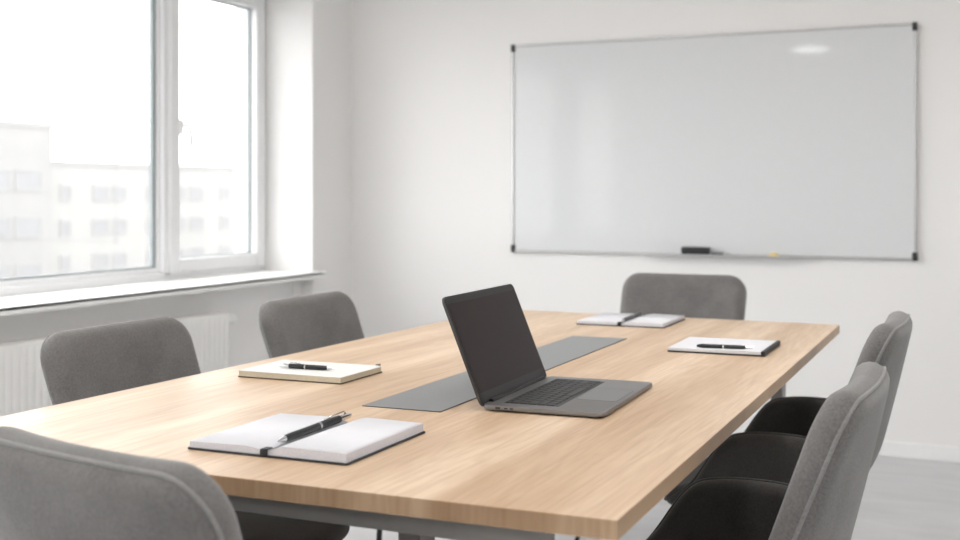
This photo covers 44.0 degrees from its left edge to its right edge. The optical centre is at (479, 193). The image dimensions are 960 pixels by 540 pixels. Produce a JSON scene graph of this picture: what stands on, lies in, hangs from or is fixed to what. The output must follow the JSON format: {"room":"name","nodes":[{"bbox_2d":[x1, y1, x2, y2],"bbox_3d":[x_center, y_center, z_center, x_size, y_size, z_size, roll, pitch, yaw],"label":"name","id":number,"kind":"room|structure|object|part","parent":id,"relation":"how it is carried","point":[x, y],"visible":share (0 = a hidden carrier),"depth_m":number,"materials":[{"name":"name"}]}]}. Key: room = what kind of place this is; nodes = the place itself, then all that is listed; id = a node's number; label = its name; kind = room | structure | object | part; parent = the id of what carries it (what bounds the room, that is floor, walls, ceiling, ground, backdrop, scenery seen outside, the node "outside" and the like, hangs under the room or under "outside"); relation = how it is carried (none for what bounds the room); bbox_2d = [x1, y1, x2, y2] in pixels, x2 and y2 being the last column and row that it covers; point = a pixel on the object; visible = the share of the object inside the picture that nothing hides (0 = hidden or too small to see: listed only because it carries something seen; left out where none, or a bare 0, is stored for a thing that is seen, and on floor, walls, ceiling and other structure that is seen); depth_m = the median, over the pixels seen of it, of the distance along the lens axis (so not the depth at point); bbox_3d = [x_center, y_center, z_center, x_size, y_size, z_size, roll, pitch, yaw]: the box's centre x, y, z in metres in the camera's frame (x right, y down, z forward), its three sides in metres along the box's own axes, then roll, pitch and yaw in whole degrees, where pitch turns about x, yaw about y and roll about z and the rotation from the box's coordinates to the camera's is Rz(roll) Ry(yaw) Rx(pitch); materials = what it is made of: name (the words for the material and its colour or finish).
{"room":"meeting room","nodes":[
{"label":"meeting room","id":0,"kind":"room"},
{"bbox_2d":[0,0,351,366],"bbox_3d":[-2.708,-0.240,2.164,0.460,2.700,8.901,0,0,24],"label":"wall","id":1,"kind":"structure","parent":0,"point":[308,43],"depth_m":5.84,"materials":[{"name":"paint"}]},
{"bbox_2d":[0,312,236,416],"bbox_3d":[-1.470,0.756,4.346,0.110,0.498,1.861,0,0,24],"label":"radiator","id":2,"kind":"object","parent":1,"relation":"attached to","point":[23,387],"visible":0.3,"depth_m":4.10,"materials":[{"name":"white metal"}]},
{"bbox_2d":[0,0,325,316],"bbox_3d":[-2.123,-0.302,3.427,0.562,1.416,5.425,0,0,24],"label":"window","id":3,"kind":"structure","parent":1,"relation":"in","point":[168,273],"depth_m":5.21,"materials":[{"name":"white plastic"}]},
{"bbox_3d":[-2.019,0.391,3.380,0.335,0.030,5.425,0,0,24],"label":"sill","id":4,"kind":"part","parent":3,"relation":"part of","materials":[{"name":"white plastic"}]},
{"bbox_3d":[-1.325,-0.295,5.274,0.010,0.070,0.028,0,0,24],"label":"handle plate","id":5,"kind":"part","parent":3,"relation":"part of","materials":[{"name":"white paint"}]},
{"bbox_3d":[-1.296,-0.255,5.269,0.050,0.112,0.033,0,0,24],"label":"handle","id":6,"kind":"part","parent":3,"relation":"part of","materials":[{"name":"white metal"}]},
{"bbox_3d":[-1.238,-0.315,5.558,0.066,1.334,0.721,0,0,24],"label":"sash","id":7,"kind":"part","parent":3,"relation":"part of","materials":[{"name":"white plastic"}]},
{"bbox_2d":[343,456,959,539],"bbox_3d":[0.151,1.170,0.866,6.741,0.120,9.201,0,0,24],"label":"floor","id":8,"kind":"structure","parent":0,"point":[903,498],"depth_m":4.20,"materials":[{"name":"grey plastic"}]},
{"bbox_2d":[0,426,242,539],"bbox_3d":[-0.301,0.694,1.516,0.534,0.833,0.550,0,0,36],"label":"chair","id":9,"kind":"object","parent":8,"relation":"on","point":[51,489],"visible":1,"depth_m":1.26,"materials":[{"name":"grey fabric"}]},
{"bbox_2d":[40,317,349,539],"bbox_3d":[-0.563,0.694,2.450,0.550,0.833,0.534,0,0,24],"label":"chair","id":10,"kind":"object","parent":8,"relation":"on","point":[81,363],"visible":0.26,"depth_m":2.45,"materials":[{"name":"grey fabric"}]},
{"bbox_3d":[-0.705,0.495,2.514,0.240,0.435,0.434,0,0,24],"label":"backrest","id":11,"kind":"part","parent":10,"relation":"part of","materials":[{"name":"grey fabric"}]},
{"bbox_3d":[-0.516,0.619,2.429,0.420,0.210,0.534,0,0,24],"label":"seat","id":12,"kind":"part","parent":10,"relation":"part of","materials":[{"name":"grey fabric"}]},
{"bbox_2d":[291,281,295,296],"bbox_3d":[-0.891,0.758,5.677,0.021,0.703,0.021,0,0,24],"label":"riser pipe","id":13,"kind":"object","parent":8,"relation":"on","point":[293,284],"visible":0.02,"depth_m":5.67,"materials":[{"name":"white metal"}]},
{"bbox_2d":[259,291,381,539],"bbox_3d":[-0.261,0.694,3.155,0.550,0.833,0.534,0,0,24],"label":"chair","id":14,"kind":"object","parent":8,"relation":"on","point":[291,325],"visible":0.15,"depth_m":3.21,"materials":[{"name":"grey fabric"}]},
{"bbox_3d":[-0.402,0.495,3.219,0.240,0.435,0.434,0,0,24],"label":"backrest","id":15,"kind":"part","parent":14,"relation":"part of","materials":[{"name":"grey fabric"}]},
{"bbox_3d":[-0.280,0.903,3.357,0.019,0.402,0.119,0,0,-20],"label":"leg","id":16,"kind":"part","parent":14,"relation":"part of","materials":[{"name":"black metal"}]},
{"bbox_2d":[0,310,839,539],"bbox_3d":[0.096,0.739,2.582,1.129,0.742,2.246,0,0,24],"label":"meeting table","id":17,"kind":"object","parent":8,"relation":"on","point":[475,472],"visible":0.73,"depth_m":1.90,"materials":[{"name":"brown wood"}]},
{"bbox_2d":[188,413,424,464],"bbox_3d":[-0.255,0.361,1.782,0.268,0.016,0.248,0,0,23],"label":"open notebook","id":18,"kind":"object","parent":17,"relation":"on","point":[342,443],"visible":0.94,"depth_m":1.73,"materials":[{"name":"white paper"}]},
{"bbox_2d":[277,411,351,441],"bbox_3d":[-0.248,0.352,1.804,0.012,0.017,0.220,0,0,22],"label":"pen","id":19,"kind":"object","parent":18,"relation":"on","point":[329,421],"visible":1,"depth_m":1.80,"materials":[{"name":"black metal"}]},
{"bbox_2d":[238,360,381,383],"bbox_3d":[-0.345,0.361,2.435,0.242,0.017,0.175,0,0,23],"label":"closed notebook","id":20,"kind":"object","parent":17,"relation":"on","point":[344,373],"visible":0.9,"depth_m":2.38,"materials":[{"name":"beige paper"}]},
{"bbox_2d":[279,361,335,369],"bbox_3d":[-0.350,0.349,2.413,0.129,0.014,0.011,0,0,21],"label":"pen","id":21,"kind":"object","parent":20,"relation":"on","point":[290,365],"visible":1,"depth_m":2.41,"materials":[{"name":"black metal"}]},
{"bbox_3d":[0.088,0.411,2.577,0.940,0.033,2.115,0,0,24],"label":"apron frame","id":22,"kind":"part","parent":17,"relation":"part of","materials":[{"name":"grey metal"}]},
{"bbox_3d":[-0.096,0.766,1.801,0.038,0.676,0.050,0,0,24],"label":"leg","id":23,"kind":"part","parent":17,"relation":"part of","materials":[{"name":"grey metal"}]},
{"bbox_2d":[442,284,651,416],"bbox_3d":[0.131,0.274,2.166,0.292,0.191,0.348,0,0,22],"label":"laptop","id":24,"kind":"object","parent":17,"relation":"on","point":[505,369],"visible":1,"depth_m":2.15,"materials":[{"name":"grey metal"}]},
{"bbox_3d":[0.033,0.272,2.205,0.079,0.186,0.348,0,0,22],"label":"lid","id":25,"kind":"part","parent":24,"relation":"part of","materials":[{"name":"metal"}]},
{"bbox_2d":[576,313,684,327],"bbox_3d":[0.439,0.363,3.438,0.256,0.013,0.256,0,0,23],"label":"open notebook","id":26,"kind":"object","parent":17,"relation":"on","point":[603,319],"visible":0.98,"depth_m":3.37,"materials":[{"name":"white paper"}]},
{"bbox_2d":[621,312,640,321],"bbox_3d":[0.437,0.355,3.434,0.012,0.012,0.236,0,0,21],"label":"pen","id":27,"kind":"object","parent":26,"relation":"on","point":[637,314],"visible":1,"depth_m":3.42,"materials":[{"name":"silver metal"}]},
{"bbox_2d":[668,337,779,356],"bbox_3d":[0.587,0.364,2.847,0.226,0.012,0.229,0,0,23],"label":"notepad","id":28,"kind":"object","parent":17,"relation":"on","point":[762,348],"visible":0.98,"depth_m":2.80,"materials":[{"name":"white paper"}]},
{"bbox_2d":[697,344,753,348],"bbox_3d":[0.569,0.354,2.761,0.130,0.010,0.010,0,0,17],"label":"pen","id":29,"kind":"object","parent":28,"relation":"on","point":[721,346],"visible":1,"depth_m":2.76,"materials":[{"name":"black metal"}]},
{"bbox_3d":[0.844,0.766,3.361,0.032,0.676,0.059,0,0,24],"label":"leg","id":30,"kind":"part","parent":17,"relation":"part of","materials":[{"name":"grey metal"}]},
{"bbox_2d":[575,273,746,539],"bbox_3d":[0.612,0.694,3.922,0.534,0.833,0.550,0,0,24],"label":"chair","id":31,"kind":"object","parent":8,"relation":"on","point":[688,295],"visible":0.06,"depth_m":4.10,"materials":[{"name":"grey fabric"}]},
{"bbox_3d":[0.676,0.495,4.064,0.434,0.435,0.240,0,0,24],"label":"backrest","id":32,"kind":"part","parent":31,"relation":"part of","materials":[{"name":"grey fabric"}]},
{"bbox_2d":[646,362,889,539],"bbox_3d":[0.365,0.694,1.921,0.550,0.833,0.534,0,0,24],"label":"chair","id":33,"kind":"object","parent":8,"relation":"on","point":[822,498],"visible":1,"depth_m":1.72,"materials":[{"name":"grey fabric"}]},
{"bbox_3d":[0.318,0.619,1.943,0.420,0.210,0.534,0,0,24],"label":"seat","id":34,"kind":"part","parent":33,"relation":"part of","materials":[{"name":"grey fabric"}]},
{"bbox_3d":[0.506,0.495,1.857,0.240,0.435,0.434,0,0,24],"label":"backrest","id":35,"kind":"part","parent":33,"relation":"part of","materials":[{"name":"grey fabric"}]},
{"bbox_2d":[664,311,912,504],"bbox_3d":[0.714,0.694,2.779,0.550,0.833,0.534,0,0,24],"label":"chair","id":36,"kind":"object","parent":8,"relation":"on","point":[770,447],"visible":0.32,"depth_m":2.57,"materials":[{"name":"grey fabric"}]},
{"bbox_3d":[0.666,0.619,2.800,0.420,0.210,0.534,0,0,24],"label":"seat","id":37,"kind":"part","parent":36,"relation":"part of","materials":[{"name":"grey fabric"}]},
{"bbox_3d":[0.855,0.495,2.714,0.240,0.435,0.434,0,0,24],"label":"backrest","id":38,"kind":"part","parent":36,"relation":"part of","materials":[{"name":"grey fabric"}]},
{"bbox_2d":[352,0,959,446],"bbox_3d":[2.022,-0.240,4.986,6.741,2.700,0.150,0,0,24],"label":"wall","id":39,"kind":"structure","parent":0,"point":[431,79],"depth_m":5.67,"materials":[{"name":"paint"}]},
{"bbox_2d":[511,22,917,260],"bbox_3d":[0.986,-0.220,5.344,1.845,1.001,0.054,0,0,24],"label":"whiteboard","id":40,"kind":"object","parent":39,"relation":"attached to","point":[794,143],"visible":1,"depth_m":5.31,"materials":[{"name":"ceramic"}]},
{"bbox_2d":[681,247,709,254],"bbox_3d":[0.968,0.257,5.341,0.128,0.038,0.026,0,0,24],"label":"eraser","id":41,"kind":"object","parent":40,"relation":"on","point":[684,250],"visible":1,"depth_m":5.33,"materials":[{"name":"black plastic"}]},
{"bbox_2d":[711,252,730,254],"bbox_3d":[1.071,0.267,5.294,0.087,0.017,0.017,0,0,24],"label":"marker","id":42,"kind":"object","parent":40,"relation":"on","point":[712,253],"visible":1,"depth_m":5.29,"materials":[{"name":"grey plastic"}]},
{"bbox_2d":[732,429,959,462],"bbox_3d":[2.130,1.078,4.847,6.131,0.064,0.014,0,0,24],"label":"baseboard","id":43,"kind":"structure","parent":39,"relation":"attached to","point":[889,448],"depth_m":4.97,"materials":[{"name":"white paint"}]},
{"label":"outside","id":44,"kind":"structure","parent":0,"visible":0},
{"bbox_3d":[-40.832,10.260,84.443,135.809,0.300,240.000,0,0,24],"label":"street","id":45,"kind":"object","parent":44,"visible":0},
{"bbox_2d":[0,120,54,277],"bbox_3d":[-37.830,2.735,74.183,14.360,14.750,15.800,0,0,24],"label":"office block","id":46,"kind":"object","parent":45,"relation":"on","point":[25,147],"visible":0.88,"depth_m":76.08,"materials":[{"name":"white concrete"}]},
{"bbox_3d":[-30.080,5.110,73.986,0.025,1.120,2.010,0,0,24],"label":"pane","id":47,"kind":"part","parent":46,"relation":"part of","materials":[{"name":"white glass"}]},
{"bbox_3d":[-30.080,2.110,73.986,0.025,1.120,2.010,0,0,24],"label":"pane","id":48,"kind":"part","parent":46,"relation":"part of","materials":[{"name":"white glass"}]},
{"bbox_3d":[-30.080,-0.890,73.986,0.025,1.120,2.010,0,0,24],"label":"pane","id":49,"kind":"part","parent":46,"relation":"part of","materials":[{"name":"grey glass"}]},
{"bbox_3d":[-29.005,5.110,76.353,0.025,1.120,2.010,0,0,24],"label":"pane","id":50,"kind":"part","parent":46,"relation":"part of","materials":[{"name":"white glass"}]},
{"bbox_3d":[-29.005,2.110,76.353,0.025,1.120,2.010,0,0,24],"label":"pane","id":51,"kind":"part","parent":46,"relation":"part of","materials":[{"name":"white glass"}]},
{"bbox_3d":[-29.005,-0.890,76.353,0.025,1.120,2.010,0,0,24],"label":"pane","id":52,"kind":"part","parent":46,"relation":"part of","materials":[{"name":"grey glass"}]},
{"bbox_2d":[52,160,233,273],"bbox_3d":[-25.008,3.935,101.446,12.360,12.350,44.350,0,0,24],"label":"apartment block","id":53,"kind":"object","parent":45,"relation":"on","point":[100,210],"visible":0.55,"depth_m":85.18,"materials":[{"name":"white concrete"}]},
{"bbox_3d":[-27.949,4.710,80.129,0.025,0.860,0.760,0,0,24],"label":"pane","id":54,"kind":"part","parent":53,"relation":"part of","materials":[{"name":"white glass"}]},
{"bbox_3d":[-27.949,2.310,80.129,0.025,0.860,0.760,0,0,24],"label":"pane","id":55,"kind":"part","parent":53,"relation":"part of","materials":[{"name":"white glass"}]},
{"bbox_3d":[-27.949,-0.040,80.129,0.025,0.860,0.760,0,0,24],"label":"pane","id":56,"kind":"part","parent":53,"relation":"part of","materials":[{"name":"grey glass"}]},
{"bbox_3d":[-26.543,4.710,83.225,0.025,0.860,1.360,0,0,24],"label":"pane","id":57,"kind":"part","parent":53,"relation":"part of","materials":[{"name":"white glass"}]},
{"bbox_3d":[-26.543,2.310,83.225,0.025,0.860,1.360,0,0,24],"label":"pane","id":58,"kind":"part","parent":53,"relation":"part of","materials":[{"name":"white glass"}]},
{"bbox_3d":[-26.543,-0.040,83.225,0.025,0.860,1.360,0,0,24],"label":"pane","id":59,"kind":"part","parent":53,"relation":"part of","materials":[{"name":"grey glass"}]},
{"bbox_3d":[-25.758,4.710,84.955,0.025,0.860,1.160,0,0,24],"label":"pane","id":60,"kind":"part","parent":53,"relation":"part of","materials":[{"name":"white glass"}]},
{"bbox_3d":[-25.758,2.310,84.955,0.025,0.860,1.160,0,0,24],"label":"pane","id":61,"kind":"part","parent":53,"relation":"part of","materials":[{"name":"white glass"}]},
{"bbox_3d":[-25.758,-0.040,84.955,0.025,0.860,1.160,0,0,24],"label":"pane","id":62,"kind":"part","parent":53,"relation":"part of","materials":[{"name":"grey glass"}]},
{"bbox_3d":[-23.028,4.710,90.964,0.025,0.860,1.360,0,0,24],"label":"pane","id":63,"kind":"part","parent":53,"relation":"part of","materials":[{"name":"white glass"}]},
{"bbox_3d":[-23.028,2.310,90.964,0.025,0.860,1.360,0,0,24],"label":"pane","id":64,"kind":"part","parent":53,"relation":"part of","materials":[{"name":"white glass"}]},
{"bbox_3d":[-23.028,-0.040,90.964,0.025,0.860,1.360,0,0,24],"label":"pane","id":65,"kind":"part","parent":53,"relation":"part of","materials":[{"name":"grey glass"}]},
{"bbox_3d":[-22.160,4.710,92.876,0.025,0.860,1.360,0,0,24],"label":"pane","id":66,"kind":"part","parent":53,"relation":"part of","materials":[{"name":"white glass"}]},
{"bbox_3d":[-22.160,2.310,92.876,0.025,0.860,1.360,0,0,24],"label":"pane","id":67,"kind":"part","parent":53,"relation":"part of","materials":[{"name":"grey glass"}]},
{"bbox_3d":[-22.160,-0.040,92.876,0.025,0.860,1.360,0,0,24],"label":"pane","id":68,"kind":"part","parent":53,"relation":"part of","materials":[{"name":"grey glass"}]},
{"bbox_3d":[-20.671,4.710,96.154,0.025,0.860,0.960,0,0,24],"label":"pane","id":69,"kind":"part","parent":53,"relation":"part of","materials":[{"name":"white glass"}]},
{"bbox_3d":[-20.671,2.310,96.154,0.025,0.860,0.960,0,0,24],"label":"pane","id":70,"kind":"part","parent":53,"relation":"part of","materials":[{"name":"grey glass"}]},
{"bbox_3d":[-20.671,-0.040,96.154,0.025,0.860,0.960,0,0,24],"label":"pane","id":71,"kind":"part","parent":53,"relation":"part of","materials":[{"name":"grey glass"}]}
]}

